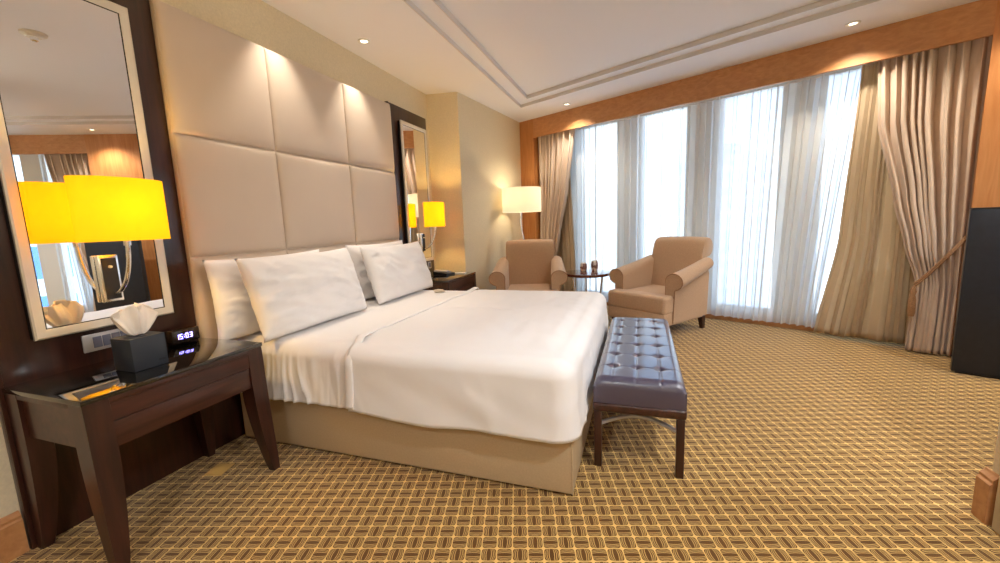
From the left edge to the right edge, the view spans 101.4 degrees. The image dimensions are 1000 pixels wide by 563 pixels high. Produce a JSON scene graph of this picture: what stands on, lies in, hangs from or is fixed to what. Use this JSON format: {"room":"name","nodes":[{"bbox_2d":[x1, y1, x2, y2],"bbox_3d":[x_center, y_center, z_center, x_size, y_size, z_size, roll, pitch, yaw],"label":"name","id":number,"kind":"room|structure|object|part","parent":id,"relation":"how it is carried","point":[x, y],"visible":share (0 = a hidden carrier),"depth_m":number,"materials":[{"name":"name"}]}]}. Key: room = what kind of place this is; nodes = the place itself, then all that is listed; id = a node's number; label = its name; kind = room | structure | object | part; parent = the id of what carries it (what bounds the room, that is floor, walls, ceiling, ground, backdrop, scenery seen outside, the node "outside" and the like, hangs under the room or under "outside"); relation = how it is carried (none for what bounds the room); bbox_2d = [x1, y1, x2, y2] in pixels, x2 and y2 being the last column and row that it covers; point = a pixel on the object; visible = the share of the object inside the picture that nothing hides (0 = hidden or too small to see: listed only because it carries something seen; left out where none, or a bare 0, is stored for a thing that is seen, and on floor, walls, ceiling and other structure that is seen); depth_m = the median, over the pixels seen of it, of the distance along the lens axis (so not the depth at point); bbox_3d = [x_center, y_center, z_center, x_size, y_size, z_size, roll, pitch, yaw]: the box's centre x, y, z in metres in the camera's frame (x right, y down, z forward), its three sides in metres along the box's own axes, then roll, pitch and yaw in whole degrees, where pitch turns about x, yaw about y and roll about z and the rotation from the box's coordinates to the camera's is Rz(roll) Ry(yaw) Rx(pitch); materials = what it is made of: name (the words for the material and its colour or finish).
{"room":"hotel room","nodes":[
{"label":"hotel room","id":0,"kind":"room"},
{"bbox_2d":[0,0,435,518],"bbox_3d":[-1.735,-0.355,2.085,0.100,2.640,6.090,1,9,19],"label":"wall","id":1,"kind":"structure","parent":0,"point":[258,22],"depth_m":2.79,"materials":[{"name":"paint"}]},
{"bbox_2d":[0,511,29,562],"bbox_3d":[-2.216,1.135,0.539,0.022,0.168,2.252,1,9,19],"label":"baseboard","id":2,"kind":"structure","parent":1,"relation":"attached to","point":[13,537],"depth_m":1.56,"materials":[{"name":"brown wood"}]},
{"bbox_2d":[0,0,203,548],"bbox_3d":[-1.770,-0.169,1.784,0.030,2.360,0.736,1,9,19],"label":"wall panel","id":3,"kind":"object","parent":1,"relation":"attached to","point":[146,459],"visible":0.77,"depth_m":1.90,"materials":[{"name":"brown wood"}]},
{"bbox_2d":[0,0,173,340],"bbox_3d":[-1.755,-0.502,1.719,0.044,1.407,0.502,1,9,19],"label":"wall mirror","id":4,"kind":"object","parent":3,"relation":"attached to","point":[71,102],"visible":0.92,"depth_m":1.66,"materials":[{"name":"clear mirror"}]},
{"bbox_2d":[63,175,170,302],"bbox_3d":[-1.570,-0.167,1.726,0.272,0.514,0.276,-7,9,-31],"label":"wall lamp","id":5,"kind":"object","parent":4,"relation":"attached to","point":[102,208],"visible":1,"depth_m":1.64,"materials":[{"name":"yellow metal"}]},
{"bbox_3d":[-1.567,-0.296,1.695,0.176,0.251,0.322,1,9,19],"label":"lamp shade","id":6,"kind":"part","parent":5,"relation":"part of","materials":[{"name":"yellow fabric"}]},
{"bbox_3d":[-1.622,-0.071,1.749,0.160,0.266,0.025,1,9,19],"label":"arm","id":7,"kind":"part","parent":5,"relation":"part of","materials":[{"name":"silver metal"}]},
{"bbox_2d":[81,328,126,352],"bbox_3d":[-1.747,0.258,1.822,0.011,0.076,0.175,1,9,19],"label":"outlet panel","id":8,"kind":"object","parent":3,"relation":"attached to","point":[101,340],"visible":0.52,"depth_m":1.79,"materials":[{"name":"grey"}]},
{"bbox_2d":[93,336,102,347],"bbox_3d":[-1.756,0.263,1.785,0.003,0.048,0.030,1,9,19],"label":"socket","id":9,"kind":"object","parent":8,"relation":"attached to","point":[97,340],"depth_m":1.79,"materials":[{"name":"grey plastic"}]},
{"bbox_2d":[102,334,110,345],"bbox_3d":[-1.745,0.258,1.816,0.003,0.048,0.030,1,9,19],"label":"socket","id":10,"kind":"object","parent":8,"relation":"attached to","point":[106,338],"depth_m":1.81,"materials":[{"name":"grey plastic"}]},
{"bbox_2d":[111,332,119,337],"bbox_3d":[-1.734,0.253,1.847,0.003,0.048,0.030,1,9,19],"label":"socket","id":11,"kind":"object","parent":8,"relation":"attached to","point":[113,334],"depth_m":1.84,"materials":[{"name":"grey plastic"}]},
{"bbox_2d":[149,0,398,448],"bbox_3d":[-1.312,-0.356,3.054,0.072,2.335,1.981,1,9,19],"label":"headboard","id":12,"kind":"object","parent":1,"relation":"attached to","point":[272,154],"visible":0.71,"depth_m":2.48,"materials":[{"name":"leather"}]},
{"bbox_3d":[-1.543,-1.101,2.288,0.030,0.619,0.612,1,9,19],"label":"panel","id":13,"kind":"part","parent":12,"relation":"part of","materials":[{"name":"leather"}]},
{"bbox_3d":[-1.520,-0.481,2.377,0.030,0.624,0.612,1,9,19],"label":"panel","id":14,"kind":"part","parent":12,"relation":"part of","materials":[{"name":"leather"}]},
{"bbox_3d":[-1.496,0.138,2.466,0.030,0.614,0.612,1,9,19],"label":"panel","id":15,"kind":"part","parent":12,"relation":"part of","materials":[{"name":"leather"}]},
{"bbox_3d":[-1.330,-1.198,2.908,0.030,0.619,0.701,1,9,19],"label":"panel","id":16,"kind":"part","parent":12,"relation":"part of","materials":[{"name":"leather"}]},
{"bbox_3d":[-1.307,-0.578,2.997,0.030,0.624,0.701,1,9,19],"label":"panel","id":17,"kind":"part","parent":12,"relation":"part of","materials":[{"name":"leather"}]},
{"bbox_3d":[-1.283,0.041,3.086,0.030,0.614,0.701,1,9,19],"label":"panel","id":18,"kind":"part","parent":12,"relation":"part of","materials":[{"name":"leather"}]},
{"bbox_3d":[-1.111,-1.298,3.546,0.030,0.619,0.650,1,9,19],"label":"panel","id":19,"kind":"part","parent":12,"relation":"part of","materials":[{"name":"leather"}]},
{"bbox_3d":[-1.087,-0.677,3.635,0.030,0.624,0.650,1,9,19],"label":"panel","id":20,"kind":"part","parent":12,"relation":"part of","materials":[{"name":"leather"}]},
{"bbox_3d":[-1.064,-0.059,3.724,0.030,0.614,0.650,1,9,19],"label":"panel","id":21,"kind":"part","parent":12,"relation":"part of","materials":[{"name":"leather"}]},
{"bbox_2d":[384,101,434,272],"bbox_3d":[-0.901,-0.565,4.315,0.030,2.360,0.736,1,9,19],"label":"wall panel","id":22,"kind":"object","parent":1,"relation":"attached to","point":[397,113],"visible":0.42,"depth_m":4.02,"materials":[{"name":"brown wood"}]},
{"bbox_2d":[397,120,433,260],"bbox_3d":[-0.872,-0.904,4.290,0.044,1.407,0.502,1,9,19],"label":"wall mirror","id":23,"kind":"object","parent":22,"relation":"attached to","point":[412,139],"visible":0.76,"depth_m":4.21,"materials":[{"name":"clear mirror"}]},
{"bbox_2d":[419,202,444,251],"bbox_3d":[-0.687,-0.569,4.294,0.272,0.514,0.276,-7,9,-31],"label":"wall lamp","id":24,"kind":"object","parent":23,"relation":"attached to","point":[434,214],"visible":1,"depth_m":4.16,"materials":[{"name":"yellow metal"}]},
{"bbox_3d":[-0.739,-0.472,4.317,0.160,0.266,0.025,1,9,19],"label":"arm","id":25,"kind":"part","parent":24,"relation":"part of","materials":[{"name":"silver metal"}]},
{"bbox_3d":[-0.684,-0.697,4.263,0.176,0.251,0.322,1,9,19],"label":"lamp shade","id":26,"kind":"part","parent":24,"relation":"part of","materials":[{"name":"yellow fabric"}]},
{"bbox_2d":[426,92,465,271],"bbox_3d":[-0.590,-0.781,4.752,0.355,2.640,0.102,-1,8,9],"label":"wall","id":27,"kind":"structure","parent":0,"point":[442,108],"depth_m":4.64,"materials":[{"name":"paint"}]},
{"bbox_2d":[457,92,522,289],"bbox_3d":[-0.009,-0.935,5.673,0.168,2.640,2.181,2,9,27],"label":"wall","id":28,"kind":"structure","parent":0,"point":[489,140],"depth_m":5.15,"materials":[{"name":"paint"}]},
{"bbox_2d":[8,305,999,562],"bbox_3d":[1.997,0.831,2.312,7.000,0.050,8.567,1,9,19],"label":"floor","id":29,"kind":"structure","parent":0,"point":[802,446],"depth_m":1.85,"materials":[{"name":"carpet"}]},
{"bbox_2d":[2,338,279,562],"bbox_3d":[-1.492,0.676,1.814,0.503,0.660,0.703,1,9,19],"label":"nightstand","id":30,"kind":"object","parent":29,"relation":"on","point":[95,409],"visible":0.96,"depth_m":1.56,"materials":[{"name":"brown wood"}]},
{"bbox_3d":[-1.789,0.728,1.593,0.080,0.642,0.077,1,9,19],"label":"leg","id":31,"kind":"part","parent":30,"relation":"part of","materials":[{"name":"brown wood"}]},
{"bbox_3d":[-1.405,0.732,1.462,0.108,0.642,0.077,1,9,19],"label":"leg","id":32,"kind":"part","parent":30,"relation":"part of","materials":[{"name":"brown wood"}]},
{"bbox_3d":[-1.516,0.358,1.773,0.478,0.018,0.703,1,9,19],"label":"glass","id":33,"kind":"part","parent":30,"relation":"part of","materials":[{"name":"black"}]},
{"bbox_2d":[110,331,168,371],"bbox_3d":[-1.501,0.288,1.707,0.125,0.136,0.128,1,9,19],"label":"tissue box","id":34,"kind":"object","parent":30,"relation":"on","point":[131,353],"visible":0.92,"depth_m":1.66,"materials":[{"name":"grey"}]},
{"bbox_2d":[110,303,157,335],"bbox_3d":[-1.502,0.154,1.679,0.060,0.135,0.159,2,9,25],"label":"tissue","id":35,"kind":"object","parent":34,"relation":"on","point":[135,319],"visible":1,"depth_m":1.67,"materials":[{"name":"beige paper"}]},
{"bbox_2d":[165,326,199,344],"bbox_3d":[-1.621,0.273,2.091,0.055,0.066,0.132,1,9,19],"label":"alarm clock","id":36,"kind":"object","parent":30,"relation":"on","point":[173,337],"visible":1,"depth_m":2.07,"materials":[{"name":"black plastic"}]},
{"bbox_3d":[-1.301,0.507,1.722,0.025,0.096,0.543,1,9,19],"label":"drawer","id":37,"kind":"part","parent":30,"relation":"part of","materials":[{"name":"brown wood"}]},
{"bbox_3d":[-1.589,0.637,2.173,0.080,0.642,0.077,1,9,19],"label":"leg","id":38,"kind":"part","parent":30,"relation":"part of","materials":[{"name":"brown wood"}]},
{"bbox_3d":[-1.205,0.642,2.042,0.108,0.642,0.077,1,9,19],"label":"leg","id":39,"kind":"part","parent":30,"relation":"part of","materials":[{"name":"brown wood"}]},
{"bbox_2d":[204,463,234,475],"bbox_3d":[-1.439,0.964,2.099,0.090,0.004,0.100,-2,8,3],"label":"floor outlet","id":40,"kind":"object","parent":29,"relation":"on","point":[220,468],"visible":1,"depth_m":2.09,"materials":[{"name":"brown metal"}]},
{"bbox_2d":[240,393,593,494],"bbox_3d":[-0.326,0.524,2.861,1.927,0.575,1.717,1,9,19],"label":"bed","id":41,"kind":"object","parent":29,"relation":"on","point":[541,465],"visible":0.2,"depth_m":2.00,"materials":[{"name":"fabric"}]},
{"bbox_2d":[238,290,464,407],"bbox_3d":[-0.854,0.355,3.010,0.786,0.322,1.812,1,9,19],"label":"sheet","id":42,"kind":"object","parent":41,"relation":"on","point":[306,365],"visible":0.57,"depth_m":2.21,"materials":[{"name":"white fabric"}]},
{"bbox_2d":[202,249,318,339],"bbox_3d":[-1.379,0.052,2.513,0.157,0.444,0.821,1,9,21],"label":"pillow","id":43,"kind":"object","parent":42,"relation":"on","point":[235,316],"visible":0.28,"depth_m":2.19,"materials":[{"name":"white fabric"}]},
{"bbox_2d":[235,247,366,342],"bbox_3d":[-1.171,0.039,2.546,0.258,0.445,0.876,1,9,22],"label":"pillow","id":44,"kind":"object","parent":42,"relation":"on","point":[290,294],"visible":1,"depth_m":2.36,"materials":[{"name":"white fabric"}]},
{"bbox_2d":[345,240,402,299],"bbox_3d":[-1.032,-0.111,3.523,0.169,0.454,0.800,1,9,22],"label":"pillow","id":45,"kind":"object","parent":42,"relation":"on","point":[354,251],"visible":0.16,"depth_m":3.23,"materials":[{"name":"white fabric"}]},
{"bbox_2d":[359,241,432,303],"bbox_3d":[-0.851,-0.104,3.488,0.246,0.435,0.864,0,9,17],"label":"pillow","id":46,"kind":"object","parent":42,"relation":"on","point":[395,271],"visible":1,"depth_m":3.29,"materials":[{"name":"white fabric"}]},
{"bbox_2d":[433,289,444,292],"bbox_3d":[-0.545,0.081,3.663,0.090,0.009,0.140,-4,8,-16],"label":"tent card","id":47,"kind":"object","parent":42,"relation":"on","point":[436,290],"visible":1,"depth_m":3.64,"materials":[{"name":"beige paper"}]},
{"bbox_2d":[344,287,608,443],"bbox_3d":[0.067,0.354,2.702,1.190,0.392,1.863,1,9,19],"label":"duvet","id":48,"kind":"object","parent":41,"relation":"on","point":[524,365],"visible":1,"depth_m":1.94,"materials":[{"name":"white fabric"}]},
{"bbox_2d":[423,272,475,290],"bbox_3d":[-0.590,0.265,4.438,0.503,0.660,0.703,1,9,19],"label":"nightstand","id":49,"kind":"object","parent":29,"relation":"on","point":[456,282],"visible":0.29,"depth_m":4.23,"materials":[{"name":"brown wood"}]},
{"bbox_2d":[433,270,454,275],"bbox_3d":[-0.609,-0.100,4.459,0.180,0.058,0.150,2,9,29],"label":"telephone","id":50,"kind":"object","parent":49,"relation":"on","point":[436,272],"visible":1,"depth_m":4.40,"materials":[{"name":"black plastic"}]},
{"bbox_3d":[-0.503,0.322,4.086,0.108,0.642,0.077,1,9,19],"label":"leg","id":51,"kind":"part","parent":49,"relation":"part of","materials":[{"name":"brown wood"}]},
{"bbox_3d":[-0.614,-0.052,4.397,0.478,0.018,0.703,1,9,19],"label":"glass","id":52,"kind":"part","parent":49,"relation":"part of","materials":[{"name":"black"}]},
{"bbox_3d":[-0.399,0.097,4.346,0.025,0.096,0.543,1,9,19],"label":"drawer","id":53,"kind":"part","parent":49,"relation":"part of","materials":[{"name":"brown wood"}]},
{"bbox_3d":[-0.303,0.231,4.666,0.108,0.642,0.077,1,9,19],"label":"leg","id":54,"kind":"part","parent":49,"relation":"part of","materials":[{"name":"brown wood"}]},
{"bbox_2d":[502,186,540,239],"bbox_3d":[0.312,-0.424,5.535,0.516,1.645,0.516,1,9,19],"label":"floor lamp","id":55,"kind":"object","parent":29,"relation":"on","point":[522,199],"visible":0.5,"depth_m":5.22,"materials":[{"name":"beige fabric"}]},
{"bbox_3d":[0.287,-1.082,5.440,0.516,0.315,0.516,1,9,19],"label":"lamp shade","id":56,"kind":"part","parent":55,"relation":"part of","materials":[{"name":"beige fabric"}]},
{"bbox_2d":[489,239,567,290],"bbox_3d":[0.354,-0.001,4.934,0.894,0.976,0.931,-1,8,7],"label":"armchair","id":57,"kind":"object","parent":29,"relation":"on","point":[530,264],"visible":0.66,"depth_m":5.11,"materials":[{"name":"brown fabric"}]},
{"bbox_3d":[0.005,0.033,4.965,0.184,0.605,0.600,-1,8,7],"label":"arm","id":58,"kind":"part","parent":57,"relation":"part of"},
{"bbox_3d":[0.389,-0.118,5.236,0.600,0.833,0.296,-1,8,7],"label":"backrest","id":59,"kind":"part","parent":57,"relation":"part of","materials":[{"name":"beige fabric"}]},
{"bbox_2d":[507,283,558,290],"bbox_3d":[0.344,0.159,4.829,0.704,0.180,0.675,-1,8,7],"label":"seat cushion","id":60,"kind":"object","parent":57,"relation":"on","point":[510,286],"depth_m":4.86,"materials":[{"name":"beige fabric"}]},
{"bbox_3d":[0.701,0.019,4.880,0.184,0.605,0.600,-1,8,7],"label":"arm","id":61,"kind":"part","parent":57,"relation":"part of"},
{"bbox_2d":[566,269,609,293],"bbox_3d":[1.071,0.168,5.024,0.586,0.574,0.586,1,9,19],"label":"side table","id":62,"kind":"object","parent":29,"relation":"on","point":[589,273],"visible":0.48,"depth_m":4.88,"materials":[{"name":"brown wood"}]},
{"bbox_2d":[580,263,586,270],"bbox_3d":[1.042,-0.183,5.097,0.090,0.100,0.090,1,9,19],"label":"drinking glass","id":63,"kind":"object","parent":62,"relation":"on","point":[583,266],"visible":1,"depth_m":5.06,"materials":[{"name":"brown glass"}]},
{"bbox_2d":[591,260,597,270],"bbox_3d":[1.170,-0.197,5.061,0.090,0.129,0.090,-5,9,-21],"label":"drinking glass","id":64,"kind":"object","parent":62,"relation":"on","point":[594,263],"visible":1,"depth_m":5.03,"materials":[{"name":"brown glass"}]},
{"bbox_3d":[1.232,0.198,4.898,0.093,0.540,0.030,4,10,39],"label":"leg","id":65,"kind":"part","parent":62,"relation":"part of","materials":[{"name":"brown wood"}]},
{"bbox_2d":[593,317,686,478],"bbox_3d":[0.855,0.588,2.521,0.416,0.458,1.311,1,9,19],"label":"tufted bench","id":66,"kind":"object","parent":29,"relation":"on","point":[639,375],"visible":1,"depth_m":1.97,"materials":[{"name":"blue leather"}]},
{"bbox_3d":[0.481,0.762,2.003,0.036,0.289,0.036,1,9,19],"label":"leg","id":67,"kind":"part","parent":66,"relation":"part of","materials":[{"name":"brown wood"}]},
{"bbox_3d":[0.852,0.507,2.509,0.416,0.046,1.311,1,9,19],"label":"seat rail","id":68,"kind":"part","parent":66,"relation":"part of","materials":[{"name":"brown wood"}]},
{"bbox_2d":[593,317,686,410],"bbox_3d":[0.849,0.423,2.497,0.410,0.124,1.305,1,9,19],"label":"seat cushion","id":69,"kind":"object","parent":66,"relation":"on","point":[639,369],"depth_m":2.02,"materials":[{"name":"purple leather"}]},
{"bbox_3d":[0.829,0.766,1.884,0.036,0.289,0.036,1,9,19],"label":"leg","id":70,"kind":"part","parent":66,"relation":"part of","materials":[{"name":"brown wood"}]},
{"bbox_2d":[608,236,713,327],"bbox_3d":[1.747,0.020,4.420,0.931,0.976,0.894,-8,10,-33],"label":"armchair","id":71,"kind":"object","parent":29,"relation":"on","point":[670,283],"visible":0.98,"depth_m":4.30,"materials":[{"name":"brown fabric"}]},
{"bbox_3d":[1.538,0.013,4.704,0.600,0.605,0.184,-8,10,-33],"label":"arm","id":72,"kind":"part","parent":71,"relation":"part of"},
{"bbox_2d":[608,284,673,314],"bbox_3d":[1.647,0.175,4.370,0.675,0.180,0.704,-8,10,-33],"label":"seat cushion","id":73,"kind":"object","parent":71,"relation":"on","point":[641,299],"depth_m":4.19,"materials":[{"name":"beige fabric"}]},
{"bbox_3d":[1.663,0.312,4.397,0.688,0.130,0.690,-8,10,-33],"label":"seat frame","id":74,"kind":"part","parent":71,"relation":"part of","materials":[{"name":"beige fabric"}]},
{"bbox_3d":[2.007,-0.086,4.585,0.296,0.833,0.600,-8,10,-33],"label":"backrest","id":75,"kind":"part","parent":71,"relation":"part of","materials":[{"name":"beige fabric"}]},
{"bbox_3d":[1.932,0.081,4.127,0.600,0.605,0.184,-8,10,-33],"label":"arm","id":76,"kind":"part","parent":71,"relation":"part of"},
{"bbox_3d":[2.159,0.431,4.385,0.070,0.142,0.058,-8,10,-33],"label":"leg","id":77,"kind":"part","parent":71,"relation":"part of","materials":[{"name":"brown wood"}]},
{"bbox_2d":[950,207,999,379],"bbox_3d":[3.569,0.089,2.738,0.664,1.180,0.215,6,11,44],"label":"television","id":78,"kind":"object","parent":29,"relation":"on","point":[976,342],"visible":1,"depth_m":2.83,"materials":[{"name":"black plastic"}]},
{"bbox_3d":[3.595,0.666,2.825,0.620,0.012,0.205,6,11,44],"label":"plate","id":79,"kind":"part","parent":78,"relation":"part of","materials":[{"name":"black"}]},
{"bbox_2d":[262,0,977,121],"bbox_3d":[1.905,-1.839,1.956,7.000,0.062,8.623,1,9,19],"label":"ceiling","id":80,"kind":"structure","parent":0,"point":[541,45],"depth_m":3.31,"materials":[{"name":"white paint"}]},
{"bbox_2d":[358,38,369,44],"bbox_3d":[-1.058,-1.867,3.182,0.096,0.010,0.096,1,9,19],"label":"recessed light","id":81,"kind":"object","parent":80,"relation":"in","point":[364,41],"visible":1,"depth_m":3.18,"materials":[{"name":"white"}]},
{"bbox_2d":[432,0,839,98],"bbox_3d":[1.931,-1.788,1.506,5.268,0.037,5.492,1,9,19],"label":"trim","id":82,"kind":"structure","parent":80,"relation":"attached to","point":[438,3],"depth_m":3.50,"materials":[{"name":"white paint"}]},
{"bbox_2d":[403,0,880,107],"bbox_3d":[1.946,-1.763,1.550,5.558,0.035,5.868,1,9,19],"label":"trim","id":83,"kind":"structure","parent":80,"relation":"attached to","point":[409,3],"depth_m":3.49,"materials":[{"name":"white paint"}]},
{"bbox_2d":[533,0,996,137],"bbox_3d":[1.984,-2.026,4.353,4.222,0.255,0.034,6,11,44],"label":"trim","id":84,"kind":"structure","parent":80,"relation":"attached to","point":[975,20],"depth_m":3.64,"materials":[{"name":"brown wood"}]},
{"bbox_2d":[538,129,574,255],"bbox_3d":[0.813,-0.883,5.831,0.628,2.409,0.108,6,11,44],"label":"drape","id":85,"kind":"object","parent":84,"relation":"hanging from","point":[555,150],"visible":0.63,"depth_m":5.77,"materials":[{"name":"beige fabric"}]},
{"bbox_2d":[878,37,988,355],"bbox_3d":[3.370,-0.620,3.325,0.105,2.408,0.593,-10,11,-43],"label":"drape","id":86,"kind":"object","parent":84,"relation":"hanging from","point":[929,101],"visible":0.98,"depth_m":3.24,"materials":[{"name":"beige fabric"}]},
{"bbox_2d":[813,62,914,343],"bbox_3d":[3.270,-0.655,3.554,0.074,2.397,0.742,-10,11,-44],"label":"curtain","id":87,"kind":"object","parent":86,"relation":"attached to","point":[866,294],"visible":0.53,"depth_m":3.59,"materials":[{"name":"beige fabric"}]},
{"bbox_2d":[906,234,966,315],"bbox_3d":[3.458,-0.039,3.240,0.294,0.672,0.051,5,11,43],"label":"tieback","id":88,"kind":"object","parent":86,"relation":"attached to","point":[911,305],"visible":0.94,"depth_m":3.31,"materials":[{"name":"fabric"}]},
{"bbox_2d":[845,20,860,26],"bbox_3d":[2.758,-2.013,3.194,0.096,0.010,0.096,1,9,19],"label":"recessed light","id":89,"kind":"object","parent":80,"relation":"in","point":[856,22],"visible":1,"depth_m":3.19,"materials":[{"name":"white"}]},
{"bbox_2d":[519,0,999,354],"bbox_3d":[3.025,-0.797,3.913,7.077,2.640,0.565,6,11,44],"label":"wall","id":90,"kind":"structure","parent":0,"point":[819,75],"depth_m":3.01,"materials":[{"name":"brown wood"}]},
{"bbox_2d":[557,177,576,290],"bbox_3d":[0.878,-0.907,5.915,0.052,2.390,0.536,-10,11,-43],"label":"lining","id":91,"kind":"object","parent":90,"relation":"hanging from","point":[566,249],"visible":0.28,"depth_m":5.87,"materials":[{"name":"beige fabric"}]},
{"bbox_2d":[577,119,617,129],"bbox_3d":[1.393,-0.988,5.748,0.650,2.360,0.070,6,11,44],"label":"window","id":92,"kind":"structure","parent":90,"relation":"attached to","point":[608,122],"depth_m":5.55,"materials":[{"name":"white"}]},
{"bbox_2d":[640,104,688,115],"bbox_3d":[2.041,-0.921,5.113,0.610,2.360,0.070,6,11,44],"label":"window","id":93,"kind":"structure","parent":90,"relation":"attached to","point":[685,105],"depth_m":4.91,"materials":[{"name":"white"}]},
{"bbox_2d":[570,67,861,327],"bbox_3d":[1.997,-0.820,4.932,3.447,2.366,0.101,6,11,44],"label":"sheer curtain","id":94,"kind":"object","parent":90,"relation":"hanging from","point":[760,175],"visible":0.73,"depth_m":4.40,"materials":[{"name":"white fabric"}]},
{"bbox_2d":[720,82,785,99],"bbox_3d":[2.703,-0.853,4.463,0.610,2.360,0.070,6,11,44],"label":"window","id":95,"kind":"structure","parent":90,"relation":"attached to","point":[783,83],"depth_m":4.26,"materials":[{"name":"white"}]},
{"bbox_2d":[824,62,873,75],"bbox_3d":[3.369,-0.785,3.810,0.680,2.360,0.070,6,11,44],"label":"window","id":96,"kind":"structure","parent":90,"relation":"attached to","point":[860,66],"depth_m":3.76,"materials":[{"name":"white"}]},
{"bbox_2d":[992,421,999,474],"bbox_3d":[2.878,-0.112,-0.820,3.425,2.640,3.550,1,9,19],"label":"wall","id":97,"kind":"structure","parent":0,"point":[996,464],"depth_m":1.53,"materials":[{"name":"paint"}]},
{"bbox_2d":[971,467,998,525],"bbox_3d":[1.857,0.818,1.562,0.030,0.200,0.067,1,9,19],"label":"baseboard","id":98,"kind":"structure","parent":97,"relation":"attached to","point":[986,482],"depth_m":1.55,"materials":[{"name":"brown wood"}]},
{"bbox_2d":[992,473,999,534],"bbox_3d":[1.628,-0.098,0.939,0.080,2.195,0.932,1,9,19],"label":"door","id":99,"kind":"structure","parent":97,"relation":"in","point":[996,516],"depth_m":1.50,"materials":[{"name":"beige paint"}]}
]}

